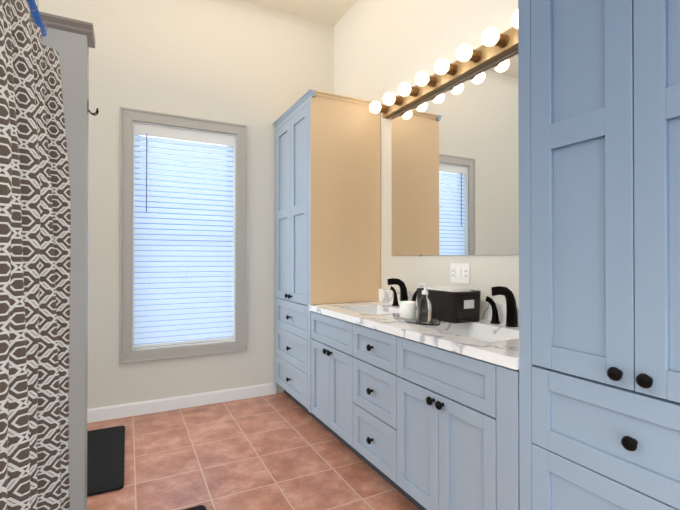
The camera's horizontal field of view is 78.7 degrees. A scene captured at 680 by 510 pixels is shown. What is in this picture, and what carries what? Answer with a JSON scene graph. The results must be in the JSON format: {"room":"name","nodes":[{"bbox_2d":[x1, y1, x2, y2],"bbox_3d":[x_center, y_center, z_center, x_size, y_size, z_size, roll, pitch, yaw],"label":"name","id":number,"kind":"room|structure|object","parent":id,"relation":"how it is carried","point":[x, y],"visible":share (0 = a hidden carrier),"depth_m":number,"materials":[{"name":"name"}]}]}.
{"room":"bathroom","nodes":[
{"label":"bathroom","id":0,"kind":"room"},
{"bbox_2d":[30,11,95,509],"bbox_3d":[-1.770,0.093,1.643,1.365,2.305,0.172,0,0,-27],"label":"wall","id":1,"kind":"structure","parent":0,"point":[70,41],"depth_m":1.87,"materials":[{"name":"grey paint"}]},
{"bbox_2d":[26,0,46,35],"bbox_3d":[-0.414,-0.989,0.075,0.030,0.030,3.917,0,0,-27],"label":"shower curtain rod","id":2,"kind":"object","parent":1,"relation":"attached to","point":[37,18],"visible":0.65,"depth_m":1.68,"materials":[{"name":"blue metal"}]},
{"bbox_2d":[30,0,46,33],"bbox_3d":[-0.584,-0.979,0.408,0.052,0.060,3.043,0,0,-27],"label":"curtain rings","id":3,"kind":"object","parent":2,"relation":"hanging from","point":[43,22],"visible":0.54,"depth_m":1.60,"materials":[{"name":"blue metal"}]},
{"bbox_2d":[0,0,70,509],"bbox_3d":[-0.589,0.150,0.401,0.240,2.095,3.077,0,0,-27],"label":"shower curtain","id":4,"kind":"object","parent":3,"relation":"hanging from","point":[35,230],"visible":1,"depth_m":1.44,"materials":[{"name":"fabric"}]},
{"bbox_2d":[88,100,98,115],"bbox_3d":[-1.165,-0.698,1.957,0.045,0.067,0.048,0,0,-27],"label":"hook","id":5,"kind":"object","parent":1,"relation":"attached to","point":[96,112],"visible":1,"depth_m":1.95,"materials":[{"name":"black metal"}]},
{"bbox_2d":[35,0,333,408],"bbox_3d":[-1.567,-0.503,3.384,3.610,3.520,0.150,0,0,-27],"label":"wall","id":6,"kind":"structure","parent":0,"point":[258,70],"depth_m":3.47,"materials":[{"name":"beige paint"}]},
{"bbox_2d":[87,383,275,422],"bbox_3d":[-1.780,1.206,3.169,2.686,0.100,0.020,0,0,-27],"label":"baseboard","id":7,"kind":"structure","parent":6,"relation":"attached to","point":[141,408],"depth_m":3.38,"materials":[{"name":"white paint"}]},
{"bbox_2d":[119,107,246,363],"bbox_3d":[-1.303,-0.157,3.502,0.990,1.990,0.178,0,0,-27],"label":"window unit","id":8,"kind":"structure","parent":6,"relation":"in","point":[183,270],"depth_m":3.45,"materials":[{"name":"white paint"}]},
{"bbox_2d":[87,392,419,509],"bbox_3d":[-0.314,1.271,0.920,3.610,0.060,5.660,0,0,-27],"label":"floor","id":9,"kind":"structure","parent":0,"point":[280,451],"depth_m":2.48,"materials":[{"name":"tile"}]},
{"bbox_2d":[87,426,124,496],"bbox_3d":[-1.609,1.243,2.504,0.545,0.015,0.920,0,0,-27],"label":"bath mat","id":10,"kind":"object","parent":9,"relation":"on","point":[105,458],"visible":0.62,"depth_m":2.51,"materials":[{"name":"black fabric"}]},
{"bbox_2d":[183,505,205,509],"bbox_3d":[-0.752,1.238,1.662,0.505,0.015,0.640,0,0,-27],"label":"bath mat","id":11,"kind":"object","parent":9,"relation":"on","point":[201,507],"visible":1,"depth_m":2.02,"materials":[{"name":"black fabric"}]},
{"bbox_2d":[273,89,384,413],"bbox_3d":[-0.138,0.023,3.546,0.606,2.468,0.846,0,0,-27],"label":"tall cabinet","id":12,"kind":"object","parent":9,"relation":"on","point":[327,227],"depth_m":3.20,"materials":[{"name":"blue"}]},
{"bbox_2d":[309,324,416,444],"bbox_3d":[0.200,0.908,2.878,0.606,0.690,0.636,0,0,-27],"label":"base cabinet","id":13,"kind":"object","parent":9,"relation":"on","point":[327,348],"depth_m":2.70,"materials":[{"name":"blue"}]},
{"bbox_2d":[345,336,480,485],"bbox_3d":[0.447,0.905,2.395,0.606,0.690,0.570,0,0,-27],"label":"base cabinet","id":14,"kind":"object","parent":9,"relation":"on","point":[368,367],"depth_m":2.23,"materials":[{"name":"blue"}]},
{"bbox_2d":[309,288,518,369],"bbox_3d":[0.462,0.325,2.359,0.619,0.140,1.811,0,0,-27],"label":"countertop","id":15,"kind":"structure","parent":14,"relation":"on","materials":[{"name":"stone"}]},
{"bbox_2d":[393,313,439,325],"bbox_3d":[0.410,0.344,2.256,0.161,0.020,0.361,0,0,-27],"label":"acrylic tray","id":16,"kind":"object","parent":15,"relation":"on","point":[433,322],"visible":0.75,"depth_m":2.17,"materials":[{"name":"clear plastic"}]},
{"bbox_2d":[400,301,415,318],"bbox_3d":[0.381,0.303,2.325,0.090,0.090,0.090,0,0,-27],"label":"candle jar","id":17,"kind":"object","parent":16,"relation":"on","point":[407,309],"visible":0.96,"depth_m":2.29,"materials":[{"name":"white"}]},
{"bbox_2d":[418,283,431,320],"bbox_3d":[0.446,0.245,2.196,0.080,0.204,0.068,0,0,-27],"label":"soap dispenser","id":18,"kind":"object","parent":16,"relation":"on","point":[425,309],"visible":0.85,"depth_m":2.17,"materials":[{"name":"clear"}]},
{"bbox_2d":[417,287,480,322],"bbox_3d":[0.605,0.268,2.336,0.200,0.172,0.340,0,0,-27],"label":"wicker basket","id":19,"kind":"object","parent":15,"relation":"on","point":[454,305],"visible":0.9,"depth_m":2.21,"materials":[{"name":"black wicker"}]},
{"bbox_2d":[393,352,512,509],"bbox_3d":[0.714,0.902,1.873,0.606,0.690,0.721,0,0,-27],"label":"base cabinet","id":20,"kind":"object","parent":9,"relation":"on","point":[453,415],"depth_m":1.70,"materials":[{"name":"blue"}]},
{"bbox_2d":[513,0,679,509],"bbox_3d":[1.045,0.009,1.232,0.606,2.468,0.725,0,0,-27],"label":"tall cabinet","id":21,"kind":"object","parent":9,"relation":"on","point":[557,387],"depth_m":1.19,"materials":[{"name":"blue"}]},
{"bbox_2d":[243,0,356,25],"bbox_3d":[-0.314,-2.329,0.943,3.610,0.100,5.660,0,0,-27],"label":"ceiling","id":22,"kind":"structure","parent":0,"point":[330,12],"depth_m":3.77,"materials":[{"name":"white paint"}]},
{"bbox_2d":[334,0,518,304],"bbox_3d":[1.261,-0.514,1.652,0.150,3.520,5.510,0,0,-27],"label":"wall","id":23,"kind":"structure","parent":0,"point":[382,48],"depth_m":2.98,"materials":[{"name":"beige paint"}]},
{"bbox_2d":[369,9,517,118],"bbox_3d":[0.674,-1.117,2.421,0.194,0.100,1.702,0,0,-27],"label":"light bar","id":24,"kind":"object","parent":23,"relation":"attached to","point":[496,46],"visible":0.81,"depth_m":2.44,"materials":[{"name":"gold metal"}]},
{"bbox_2d":[391,52,518,255],"bbox_3d":[0.771,-0.526,2.434,0.008,1.056,1.650,0,0,-27],"label":"mirror","id":25,"kind":"object","parent":23,"relation":"attached to","point":[455,167],"visible":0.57,"depth_m":2.50,"materials":[{"name":"clear glass"}]},
{"bbox_2d":[451,263,469,283],"bbox_3d":[0.727,0.106,2.514,0.010,0.120,0.160,0,0,-27],"label":"electrical outlet plate","id":26,"kind":"object","parent":23,"relation":"attached to","point":[460,272],"visible":1,"depth_m":2.50,"materials":[{"name":"white plastic"}]},
{"label":"outside","id":27,"kind":"structure","parent":0,"visible":0},
{"bbox_2d":[140,135,224,205],"bbox_3d":[-1.575,-0.154,4.035,3.210,4.210,0.020,0,0,-27],"label":"sky","id":28,"kind":"structure","parent":27,"point":[181,161],"depth_m":4.05,"materials":[{"name":"blue"}]}
]}

